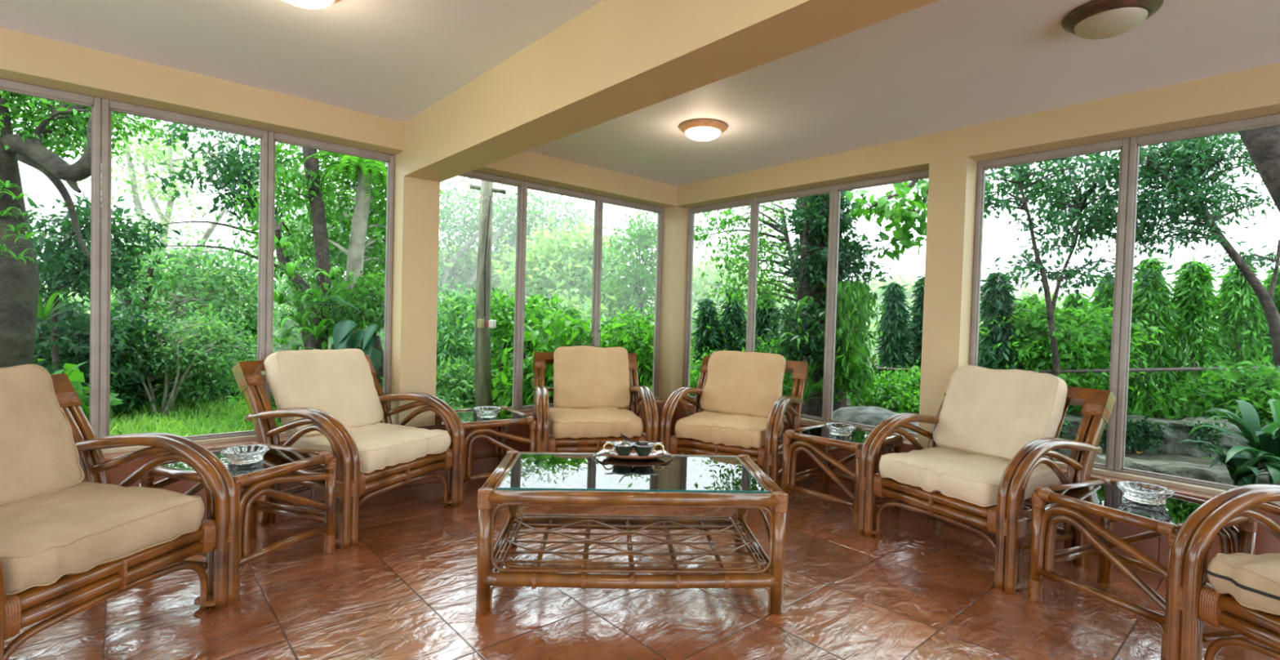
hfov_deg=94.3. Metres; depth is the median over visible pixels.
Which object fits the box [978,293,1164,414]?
shrub
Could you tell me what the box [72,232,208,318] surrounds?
forked tree
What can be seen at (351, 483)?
armchair
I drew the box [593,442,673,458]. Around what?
serving tray
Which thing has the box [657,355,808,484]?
armchair
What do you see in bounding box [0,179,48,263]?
epiphyte
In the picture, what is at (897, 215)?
foliage
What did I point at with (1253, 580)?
seat cushion
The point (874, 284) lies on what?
tree
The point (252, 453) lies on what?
ashtray
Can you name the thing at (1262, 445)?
plant
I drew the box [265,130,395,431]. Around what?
window
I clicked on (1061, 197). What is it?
tree
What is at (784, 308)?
tree
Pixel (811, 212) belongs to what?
tree
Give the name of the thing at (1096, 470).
trim
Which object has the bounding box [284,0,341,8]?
ceiling lamp
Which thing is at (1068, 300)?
tree
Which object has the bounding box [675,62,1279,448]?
wall
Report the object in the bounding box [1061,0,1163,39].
ceiling lamp
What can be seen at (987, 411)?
cushion
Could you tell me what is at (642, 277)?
tree
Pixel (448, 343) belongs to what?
shrub
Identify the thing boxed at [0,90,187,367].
tree
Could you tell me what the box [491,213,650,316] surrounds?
tree
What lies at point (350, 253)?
tree
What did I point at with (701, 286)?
tree
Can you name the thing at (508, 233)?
tree
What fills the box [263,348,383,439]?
cushion
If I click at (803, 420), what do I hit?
trim
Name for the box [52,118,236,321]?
feathery tree
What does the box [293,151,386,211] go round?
tree fern
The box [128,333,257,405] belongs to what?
shrub
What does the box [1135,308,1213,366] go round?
tree
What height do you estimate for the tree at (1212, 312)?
3.352 m
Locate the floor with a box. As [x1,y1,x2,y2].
[4,446,1279,659]
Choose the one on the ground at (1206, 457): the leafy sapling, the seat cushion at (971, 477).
the leafy sapling
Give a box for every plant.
[773,295,886,404]
[1180,399,1279,485]
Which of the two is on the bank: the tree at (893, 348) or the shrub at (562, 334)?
the tree at (893, 348)
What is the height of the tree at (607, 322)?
1.791 m
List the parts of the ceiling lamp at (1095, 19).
lamp shade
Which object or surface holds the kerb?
on the path
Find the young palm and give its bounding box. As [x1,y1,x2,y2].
[36,286,113,319]
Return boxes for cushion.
[0,364,84,505]
[0,481,204,595]
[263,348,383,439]
[288,422,450,472]
[549,406,643,438]
[553,345,630,408]
[674,410,783,448]
[700,350,786,417]
[879,446,1059,506]
[933,364,1067,466]
[1205,552,1279,615]
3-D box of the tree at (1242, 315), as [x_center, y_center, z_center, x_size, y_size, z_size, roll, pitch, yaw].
[6.881,0.309,6.769,0.712,2.262,0.775,1,1,-16]
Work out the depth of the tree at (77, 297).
15.28 m
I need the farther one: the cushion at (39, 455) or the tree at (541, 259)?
the tree at (541, 259)
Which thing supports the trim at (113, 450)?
attached to the wall at (27, 58)
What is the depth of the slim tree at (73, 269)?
5.53 m
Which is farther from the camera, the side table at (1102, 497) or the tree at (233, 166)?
the tree at (233, 166)
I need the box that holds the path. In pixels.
[1060,452,1226,466]
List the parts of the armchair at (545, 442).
post, armrest, rail, post, armrest, rail, rail, rail, post, rail, post, armrest, armrest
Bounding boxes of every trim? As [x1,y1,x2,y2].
[101,431,285,453]
[516,396,660,412]
[681,398,918,441]
[1053,460,1279,505]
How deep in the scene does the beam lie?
2.38 m
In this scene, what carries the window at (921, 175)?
in the wall at (951, 157)
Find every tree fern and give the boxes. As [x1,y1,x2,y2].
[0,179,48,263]
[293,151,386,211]
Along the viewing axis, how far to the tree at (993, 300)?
6.90 m
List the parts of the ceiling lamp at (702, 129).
lamp shade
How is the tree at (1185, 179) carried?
on the ground at (1206, 457)
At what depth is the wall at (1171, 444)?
6.12 m
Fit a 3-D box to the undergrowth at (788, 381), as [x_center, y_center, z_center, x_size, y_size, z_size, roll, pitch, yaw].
[1.417,0.453,8.123,2.290,2.113,2.706,2,1,6]
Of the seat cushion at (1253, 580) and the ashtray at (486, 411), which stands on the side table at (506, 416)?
the ashtray at (486, 411)
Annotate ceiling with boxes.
[0,0,1279,186]
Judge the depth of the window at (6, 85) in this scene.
3.12 m
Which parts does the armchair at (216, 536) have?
armrest, rail, rail, post, post, rail, rail, armrest, armrest, rail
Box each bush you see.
[61,305,280,417]
[67,226,297,337]
[435,354,507,409]
[587,303,693,395]
[1154,355,1279,467]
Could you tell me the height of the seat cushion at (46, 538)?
0.150 m
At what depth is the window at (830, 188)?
4.87 m
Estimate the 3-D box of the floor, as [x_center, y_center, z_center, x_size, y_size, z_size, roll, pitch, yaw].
[-0.040,1.266,0.577,7.860,0.120,7.860,0,2,-41]
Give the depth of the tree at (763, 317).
7.90 m
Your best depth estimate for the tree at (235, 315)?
8.95 m
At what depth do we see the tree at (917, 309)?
7.56 m
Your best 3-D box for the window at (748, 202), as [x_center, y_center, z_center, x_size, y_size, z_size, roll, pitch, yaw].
[0.728,-0.247,5.556,0.056,1.857,0.789,0,2,-41]
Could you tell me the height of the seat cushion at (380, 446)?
0.152 m
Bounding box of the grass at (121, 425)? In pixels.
[109,391,498,435]
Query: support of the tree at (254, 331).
on the ground at (1206, 457)
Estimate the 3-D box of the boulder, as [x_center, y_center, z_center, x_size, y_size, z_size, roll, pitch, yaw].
[2.001,1.167,4.929,1.594,1.038,0.989,1,1,-13]
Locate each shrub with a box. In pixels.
[31,288,181,417]
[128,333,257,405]
[382,277,591,373]
[455,284,573,406]
[474,308,628,406]
[846,360,920,413]
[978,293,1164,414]
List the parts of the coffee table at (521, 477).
leg, frame rail, frame rail, shelf frame, shelf rod, shelf rod, frame rail, leg, shelf rod, shelf rod, shelf rod, shelf frame, frame rail, shelf rod, shelf frame, glass, frame rail, shelf rod, shelf rod, leg, shelf rod, shelf rod, shelf rod, frame rail, shelf frame, frame rail, frame rail, leg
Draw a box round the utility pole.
[469,179,506,407]
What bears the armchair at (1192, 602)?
on the floor
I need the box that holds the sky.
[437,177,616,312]
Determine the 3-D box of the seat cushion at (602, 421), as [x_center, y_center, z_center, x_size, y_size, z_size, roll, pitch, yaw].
[-0.359,0.690,4.499,0.668,0.161,0.700,1,1,-12]
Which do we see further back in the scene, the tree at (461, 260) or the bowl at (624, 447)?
the tree at (461, 260)
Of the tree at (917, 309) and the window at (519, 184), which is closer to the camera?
the window at (519, 184)
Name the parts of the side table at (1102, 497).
leg, frame rail, leg, frame rail, glass, leg, frame rail, frame rail, leg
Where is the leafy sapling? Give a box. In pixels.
[36,358,123,422]
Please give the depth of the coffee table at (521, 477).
2.56 m
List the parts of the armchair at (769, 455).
armrest, armrest, post, post, rail, rail, rail, rail, armrest, rail, rail, armrest, post, post, rail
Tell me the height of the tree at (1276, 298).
2.208 m
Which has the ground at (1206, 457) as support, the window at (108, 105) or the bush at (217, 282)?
the bush at (217, 282)
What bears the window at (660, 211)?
in the wall at (27, 58)
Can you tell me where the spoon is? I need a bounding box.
[647,442,662,444]
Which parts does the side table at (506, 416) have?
frame rail, glass, frame rail, leg, frame rail, leg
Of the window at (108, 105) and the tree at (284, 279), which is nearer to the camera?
the window at (108, 105)
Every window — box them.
[0,77,102,437]
[99,97,268,448]
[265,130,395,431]
[459,170,524,409]
[518,180,600,409]
[596,195,663,396]
[683,197,753,399]
[748,185,834,421]
[826,169,928,437]
[968,137,1129,470]
[1114,112,1279,489]
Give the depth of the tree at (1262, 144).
4.20 m
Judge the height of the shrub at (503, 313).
1.925 m
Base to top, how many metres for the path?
0.001 m
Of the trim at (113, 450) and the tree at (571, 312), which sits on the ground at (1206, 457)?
the tree at (571, 312)
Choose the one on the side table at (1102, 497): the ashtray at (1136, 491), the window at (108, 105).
the ashtray at (1136, 491)
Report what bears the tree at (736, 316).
on the ground at (1206, 457)
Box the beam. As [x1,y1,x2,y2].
[404,0,937,182]
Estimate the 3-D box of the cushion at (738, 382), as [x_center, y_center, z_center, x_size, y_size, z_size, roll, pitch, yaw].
[0.824,0.439,4.748,0.633,0.531,0.342,2,2,27]
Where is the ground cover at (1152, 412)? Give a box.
[783,386,1227,419]
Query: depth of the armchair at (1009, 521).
3.05 m
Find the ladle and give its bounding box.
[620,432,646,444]
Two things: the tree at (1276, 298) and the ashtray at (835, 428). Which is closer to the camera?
the ashtray at (835, 428)
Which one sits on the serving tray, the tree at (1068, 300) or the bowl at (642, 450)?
the bowl at (642, 450)
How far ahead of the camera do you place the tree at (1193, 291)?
6.79 m
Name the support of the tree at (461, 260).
on the ground at (1206, 457)
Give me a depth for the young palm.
5.37 m
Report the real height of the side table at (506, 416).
0.503 m
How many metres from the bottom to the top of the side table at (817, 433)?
0.503 m
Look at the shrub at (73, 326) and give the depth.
6.12 m
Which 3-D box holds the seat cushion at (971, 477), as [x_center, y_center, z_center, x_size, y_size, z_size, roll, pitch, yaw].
[1.782,0.782,3.244,0.697,0.154,0.673,1,2,-31]
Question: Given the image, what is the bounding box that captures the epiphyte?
[248,232,356,350]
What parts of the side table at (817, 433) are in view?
leg, frame rail, frame rail, leg, glass, leg, frame rail, frame rail, leg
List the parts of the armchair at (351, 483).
rail, post, post, rail, armrest, rail, rail, rail, rail, armrest, rail, post, post, rail, rail, armrest, armrest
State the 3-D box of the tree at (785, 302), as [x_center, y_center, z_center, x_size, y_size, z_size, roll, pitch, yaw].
[4.525,0.318,18.090,5.734,4.094,4.888,1,1,-21]
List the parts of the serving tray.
handle, ring handle, tray dish, ring handle, handle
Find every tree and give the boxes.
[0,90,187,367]
[26,191,162,373]
[42,248,291,338]
[46,120,310,349]
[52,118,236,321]
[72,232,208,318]
[179,255,338,346]
[217,140,386,349]
[220,311,243,367]
[232,179,448,352]
[236,309,257,360]
[257,142,443,346]
[437,238,509,337]
[440,226,577,341]
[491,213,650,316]
[524,280,654,337]
[562,307,586,335]
[578,211,700,326]
[600,315,614,333]
[689,294,724,395]
[690,248,790,356]
[713,275,882,357]
[716,286,746,351]
[754,293,782,352]
[760,189,893,417]
[778,300,794,377]
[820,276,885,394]
[858,264,924,353]
[872,281,917,382]
[906,274,924,377]
[977,271,1029,369]
[977,280,1155,377]
[983,145,1174,377]
[1013,292,1045,317]
[1057,292,1090,311]
[1075,132,1279,377]
[1086,275,1141,414]
[1127,253,1191,419]
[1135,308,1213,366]
[1150,125,1279,212]
[1154,255,1238,418]
[1189,311,1270,371]
[1206,262,1274,418]
[1246,267,1279,374]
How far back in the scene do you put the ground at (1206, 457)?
6.53 m
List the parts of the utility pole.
post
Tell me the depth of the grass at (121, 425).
6.18 m
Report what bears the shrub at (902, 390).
on the bank
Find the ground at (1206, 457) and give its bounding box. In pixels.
[113,321,1215,459]
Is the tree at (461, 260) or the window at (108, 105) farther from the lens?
the tree at (461, 260)
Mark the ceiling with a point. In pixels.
(940, 65)
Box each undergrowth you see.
[223,267,385,429]
[688,307,795,411]
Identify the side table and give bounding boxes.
[138,441,337,596]
[435,405,536,499]
[781,422,903,528]
[1027,477,1257,659]
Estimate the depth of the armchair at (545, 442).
4.25 m
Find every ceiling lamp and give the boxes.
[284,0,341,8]
[679,118,727,141]
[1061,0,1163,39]
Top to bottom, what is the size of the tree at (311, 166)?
3.670 m
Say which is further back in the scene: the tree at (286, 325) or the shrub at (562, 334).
the tree at (286, 325)
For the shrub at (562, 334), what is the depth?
5.53 m
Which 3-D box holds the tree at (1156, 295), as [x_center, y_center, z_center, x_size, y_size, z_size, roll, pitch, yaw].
[6.036,0.265,6.990,0.753,2.404,0.731,1,1,-10]
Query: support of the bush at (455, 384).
on the ground at (1206, 457)
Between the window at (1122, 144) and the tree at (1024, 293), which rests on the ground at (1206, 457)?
the tree at (1024, 293)
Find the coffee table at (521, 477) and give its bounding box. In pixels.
[475,450,787,614]
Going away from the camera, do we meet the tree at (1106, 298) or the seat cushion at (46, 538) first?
the seat cushion at (46, 538)
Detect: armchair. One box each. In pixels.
[0,373,238,659]
[231,354,465,548]
[533,351,658,453]
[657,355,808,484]
[857,386,1115,593]
[1165,484,1279,659]
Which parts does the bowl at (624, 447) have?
lid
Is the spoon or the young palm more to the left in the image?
the young palm
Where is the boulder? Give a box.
[800,405,919,479]
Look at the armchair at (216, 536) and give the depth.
2.37 m
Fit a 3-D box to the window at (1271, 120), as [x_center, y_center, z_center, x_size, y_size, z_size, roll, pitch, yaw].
[2.957,-0.124,3.035,0.056,1.857,0.774,0,2,-41]
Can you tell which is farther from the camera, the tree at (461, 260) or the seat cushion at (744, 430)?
the tree at (461, 260)
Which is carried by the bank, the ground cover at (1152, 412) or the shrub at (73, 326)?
the ground cover at (1152, 412)
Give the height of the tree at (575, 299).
3.670 m
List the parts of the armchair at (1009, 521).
rail, armrest, armrest, rail, rail, post, armrest, rail, rail, rail, rail, armrest, rail, post, post, rail, rail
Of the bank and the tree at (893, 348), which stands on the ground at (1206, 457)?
the bank
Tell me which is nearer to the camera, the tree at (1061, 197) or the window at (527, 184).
the window at (527, 184)
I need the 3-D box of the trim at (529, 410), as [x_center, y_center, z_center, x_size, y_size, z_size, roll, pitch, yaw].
[-0.718,0.672,5.133,2.327,0.042,0.137,0,2,-41]
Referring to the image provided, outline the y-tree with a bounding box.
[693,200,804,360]
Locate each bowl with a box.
[612,440,635,455]
[632,440,654,456]
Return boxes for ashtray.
[220,444,270,464]
[472,405,501,417]
[825,422,856,435]
[1115,480,1174,504]
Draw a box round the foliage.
[840,178,928,261]
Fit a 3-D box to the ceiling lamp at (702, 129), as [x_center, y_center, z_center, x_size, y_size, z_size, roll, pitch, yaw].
[0.413,-1.291,3.898,0.316,0.089,0.316,0,2,-41]
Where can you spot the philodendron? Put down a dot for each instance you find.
(343, 337)
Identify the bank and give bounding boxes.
[846,357,1204,420]
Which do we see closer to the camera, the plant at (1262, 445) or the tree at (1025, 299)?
the plant at (1262, 445)
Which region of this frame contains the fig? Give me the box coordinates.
[897,410,1227,457]
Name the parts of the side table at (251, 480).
leg, frame rail, frame rail, leg, glass, leg, frame rail, frame rail, leg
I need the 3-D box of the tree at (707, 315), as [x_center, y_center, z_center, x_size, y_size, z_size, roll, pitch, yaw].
[0.923,0.595,8.185,0.594,2.186,0.636,1,1,-16]
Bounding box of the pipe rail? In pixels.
[870,365,1273,373]
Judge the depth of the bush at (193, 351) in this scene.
6.72 m
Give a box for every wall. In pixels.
[0,26,694,426]
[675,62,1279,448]
[883,407,1261,457]
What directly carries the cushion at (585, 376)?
on the seat cushion at (602, 421)
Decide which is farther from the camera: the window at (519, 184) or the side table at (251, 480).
the window at (519, 184)
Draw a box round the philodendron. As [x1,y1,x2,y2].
[308,296,382,374]
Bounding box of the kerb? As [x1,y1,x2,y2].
[1095,453,1279,484]
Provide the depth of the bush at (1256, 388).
5.22 m
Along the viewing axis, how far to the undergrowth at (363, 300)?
5.43 m
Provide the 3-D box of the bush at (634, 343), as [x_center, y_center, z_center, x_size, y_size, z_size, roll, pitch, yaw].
[-0.018,0.543,6.939,1.435,1.697,1.691,0,2,-41]
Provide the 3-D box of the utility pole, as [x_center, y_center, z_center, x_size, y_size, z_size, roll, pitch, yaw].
[-1.472,-0.160,5.542,0.334,2.542,0.235,2,1,12]
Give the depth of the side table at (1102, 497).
2.51 m
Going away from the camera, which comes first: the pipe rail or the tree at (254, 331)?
the pipe rail
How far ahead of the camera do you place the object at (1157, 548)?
3.16 m
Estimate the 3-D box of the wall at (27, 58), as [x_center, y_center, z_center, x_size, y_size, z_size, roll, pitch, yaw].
[-2.518,-0.169,3.392,7.860,2.474,0.260,0,2,-41]

